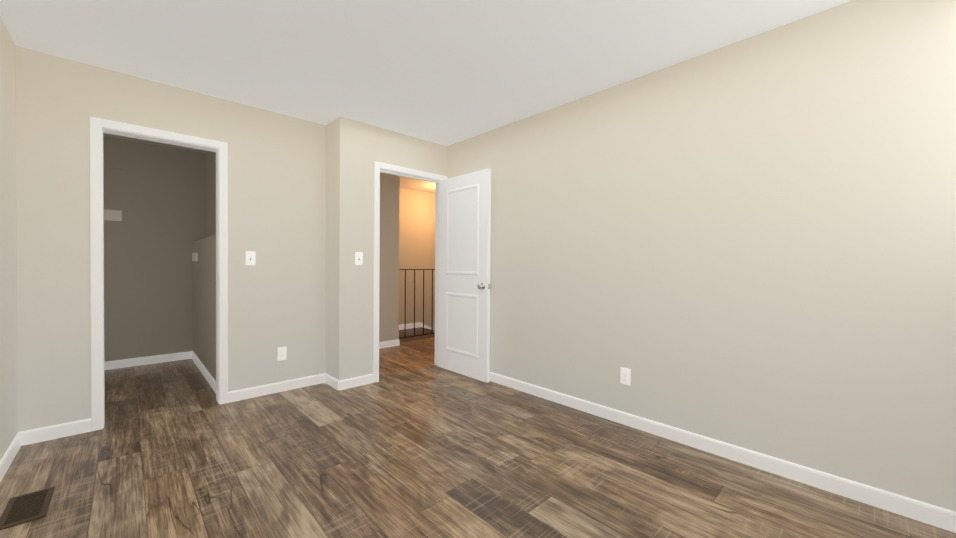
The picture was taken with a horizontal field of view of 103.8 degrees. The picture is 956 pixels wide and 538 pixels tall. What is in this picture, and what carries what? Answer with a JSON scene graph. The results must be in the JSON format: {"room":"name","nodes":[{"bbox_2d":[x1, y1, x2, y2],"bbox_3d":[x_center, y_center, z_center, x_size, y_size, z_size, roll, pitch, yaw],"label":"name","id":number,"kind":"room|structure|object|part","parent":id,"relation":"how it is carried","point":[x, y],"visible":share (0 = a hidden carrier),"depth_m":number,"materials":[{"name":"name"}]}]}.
{"room":"empty bedroom","nodes":[
{"label":"empty bedroom","id":0,"kind":"room"},
{"bbox_2d":[0,16,17,459],"bbox_3d":[-2.048,-0.117,1.387,0.120,2.440,6.480,0,1,-43],"label":"wall","id":1,"kind":"structure","parent":0,"point":[8,329],"depth_m":2.12,"materials":[{"name":"paint"}]},
{"bbox_2d":[0,431,23,481],"bbox_3d":[-1.344,1.072,0.739,0.012,0.086,4.298,0,1,-43],"label":"baseboard","id":2,"kind":"structure","parent":1,"relation":"attached to","point":[18,441],"depth_m":2.11,"materials":[{"name":"white paint"}]},
{"bbox_2d":[103,136,190,361],"bbox_3d":[-3.799,-0.162,4.105,1.050,2.440,0.120,0,1,-43],"label":"wall","id":3,"kind":"structure","parent":0,"point":[159,291],"depth_m":4.15,"materials":[{"name":"paint"}]},
{"bbox_2d":[103,159,121,169],"bbox_3d":[-3.961,-1.101,3.841,0.458,0.082,0.019,0,1,-43],"label":"cleat","id":4,"kind":"object","parent":3,"relation":"attached to","point":[112,164],"visible":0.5,"depth_m":3.94,"materials":[{"name":"paint"}]},
{"bbox_2d":[104,209,121,220],"bbox_3d":[-3.965,-0.564,3.846,0.456,0.112,0.019,0,1,-43],"label":"cleat","id":5,"kind":"object","parent":3,"relation":"attached to","point":[112,215],"depth_m":3.95,"materials":[{"name":"paint"}]},
{"bbox_2d":[104,352,187,369],"bbox_3d":[-3.763,1.016,4.071,0.990,0.086,0.012,0,1,-43],"label":"baseboard","id":6,"kind":"structure","parent":3,"relation":"attached to","point":[108,365],"depth_m":4.14,"materials":[{"name":"white paint"}]},
{"bbox_2d":[15,46,325,431],"bbox_3d":[-2.126,-0.137,3.013,1.992,2.440,0.120,0,1,-43],"label":"wall","id":7,"kind":"structure","parent":0,"point":[277,208],"depth_m":2.68,"materials":[{"name":"paint"}]},
{"bbox_2d":[24,418,90,444],"bbox_3d":[-2.689,1.043,2.415,0.285,0.086,0.012,0,1,-43],"label":"baseboard","id":8,"kind":"structure","parent":7,"relation":"attached to","point":[42,434],"depth_m":2.40,"materials":[{"name":"white paint"}]},
{"bbox_2d":[90,117,227,430],"bbox_3d":[-2.346,0.036,2.810,0.770,2.095,0.152,0,1,-43],"label":"trim","id":9,"kind":"structure","parent":7,"relation":"attached to","point":[99,127],"depth_m":2.60,"materials":[{"name":"white paint"}]},
{"bbox_2d":[246,251,254,264],"bbox_3d":[-1.899,-0.089,3.134,0.070,0.114,0.016,0,1,-43],"label":"light switch","id":10,"kind":"object","parent":7,"relation":"attached to","point":[250,258],"visible":1,"depth_m":3.13,"materials":[{"name":"plastic"}]},
{"bbox_2d":[228,373,327,402],"bbox_3d":[-1.741,1.039,3.306,0.794,0.086,0.012,0,1,-43],"label":"baseboard","id":11,"kind":"structure","parent":7,"relation":"attached to","point":[237,395],"depth_m":3.28,"materials":[{"name":"white paint"}]},
{"bbox_2d":[278,347,285,360],"bbox_3d":[-1.730,0.747,3.313,0.070,0.114,0.008,0,1,-43],"label":"electrical outlet","id":12,"kind":"object","parent":7,"relation":"attached to","point":[281,353],"visible":1,"depth_m":3.31,"materials":[{"name":"plastic"}]},
{"bbox_2d":[191,151,215,380],"bbox_3d":[-2.698,-0.152,3.890,0.240,2.440,1.942,0,1,-43],"label":"wall","id":13,"kind":"structure","parent":0,"point":[203,166],"depth_m":4.11,"materials":[{"name":"paint"}]},
{"bbox_2d":[192,253,197,260],"bbox_3d":[-3.191,-0.134,4.225,0.019,0.090,0.300,0,1,-43],"label":"cleat","id":14,"kind":"object","parent":13,"relation":"attached to","point":[194,255],"depth_m":4.15,"materials":[{"name":"paint"}]},
{"bbox_2d":[188,351,215,392],"bbox_3d":[-2.757,1.026,3.774,0.012,0.086,1.822,0,1,-43],"label":"baseboard","id":15,"kind":"structure","parent":13,"relation":"attached to","point":[191,355],"depth_m":3.76,"materials":[{"name":"white paint"}]},
{"bbox_2d":[326,116,446,380],"bbox_3d":[-1.030,0.445,5.228,4.020,3.640,2.453,0,1,-43],"label":"wall","id":16,"kind":"structure","parent":0,"point":[355,150],"depth_m":3.55,"materials":[{"name":"paint"}]},
{"bbox_2d":[336,374,373,389],"bbox_3d":[-1.122,1.042,3.461,0.345,0.086,0.012,0,1,-43],"label":"baseboard","id":17,"kind":"structure","parent":16,"relation":"attached to","point":[366,379],"depth_m":3.44,"materials":[{"name":"white paint"}]},
{"bbox_2d":[355,252,362,264],"bbox_3d":[-1.097,-0.097,3.461,0.070,0.114,0.016,0,1,-43],"label":"light switch","id":18,"kind":"object","parent":16,"relation":"attached to","point":[358,258],"visible":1,"depth_m":3.46,"materials":[{"name":"plastic"}]},
{"bbox_2d":[379,339,399,348],"bbox_3d":[-1.805,1.024,4.552,1.962,0.086,0.012,0,1,-43],"label":"baseboard","id":19,"kind":"structure","parent":16,"relation":"attached to","point":[392,343],"depth_m":5.11,"materials":[{"name":"white paint"}]},
{"bbox_2d":[373,161,447,382],"bbox_3d":[-0.715,0.030,3.915,0.880,2.105,0.152,0,1,-43],"label":"door frame","id":20,"kind":"structure","parent":16,"relation":"attached to","point":[379,167],"depth_m":3.60,"materials":[{"name":"white paint"}]},
{"bbox_2d":[438,168,490,382],"bbox_3d":[-0.155,0.060,3.834,0.151,2.030,0.777,0,1,-43],"label":"door leaf","id":21,"kind":"structure","parent":20,"relation":"attached to","point":[464,266],"depth_m":3.77,"materials":[{"name":"white paint"}]},
{"bbox_3d":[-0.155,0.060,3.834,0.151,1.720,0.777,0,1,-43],"label":"door knob","id":22,"kind":"part","parent":21,"relation":"part of","materials":[{"name":"silver metal"}]},
{"bbox_2d":[399,322,431,329],"bbox_3d":[-1.123,1.304,6.666,1.950,0.686,0.012,0,1,-43],"label":"skirt","id":23,"kind":"object","parent":16,"relation":"attached to","point":[411,325],"visible":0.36,"depth_m":6.62,"materials":[{"name":"white paint"}]},
{"bbox_2d":[0,0,851,192],"bbox_3d":[-0.128,-1.395,3.223,5.440,0.100,6.560,0,1,-43],"label":"ceiling","id":24,"kind":"structure","parent":0,"point":[446,72],"depth_m":2.26,"materials":[{"name":"paint"}]},
{"bbox_2d":[0,337,955,537],"bbox_3d":[-0.163,1.145,3.183,5.320,0.100,6.480,0,1,-43],"label":"floor","id":25,"kind":"structure","parent":0,"point":[433,451],"depth_m":2.03,"materials":[{"name":"wood"}]},
{"bbox_2d":[0,486,54,529],"bbox_3d":[-2.074,1.096,1.725,0.142,0.006,0.299,0,1,-43],"label":"floor vent","id":26,"kind":"object","parent":25,"relation":"in","point":[25,508],"visible":1,"depth_m":1.71,"materials":[{"name":"brown metal"}]},
{"bbox_2d":[399,269,434,338],"bbox_3d":[-0.468,0.530,5.958,1.920,1.060,0.032,0,1,-43],"label":"stair railing","id":27,"kind":"object","parent":25,"relation":"on","point":[414,303],"visible":0.29,"depth_m":5.52,"materials":[{"name":"black metal"}]},
{"bbox_2d":[399,327,434,342],"bbox_3d":[-0.838,1.351,6.312,1.880,0.595,0.920,0,1,-43],"label":"stair steps","id":28,"kind":"structure","parent":25,"relation":"attached to","point":[418,331],"depth_m":6.05,"materials":[{"name":"brown wood"}]},
{"bbox_2d":[447,0,955,511],"bbox_3d":[1.054,-0.111,2.757,0.120,2.440,4.227,0,1,-43],"label":"wall","id":29,"kind":"structure","parent":0,"point":[749,244],"depth_m":2.10,"materials":[{"name":"paint"}]},
{"bbox_2d":[621,367,630,384],"bbox_3d":[1.050,0.765,2.671,0.008,0.114,0.070,0,1,-43],"label":"electrical outlet","id":30,"kind":"object","parent":29,"relation":"attached to","point":[625,375],"visible":1,"depth_m":2.67,"materials":[{"name":"plastic"}]},
{"bbox_2d":[489,372,955,532],"bbox_3d":[1.004,1.066,2.719,0.012,0.086,3.971,0,1,-43],"label":"baseboard","id":31,"kind":"structure","parent":29,"relation":"attached to","point":[933,515],"depth_m":2.08,"materials":[{"name":"white paint"}]}
]}

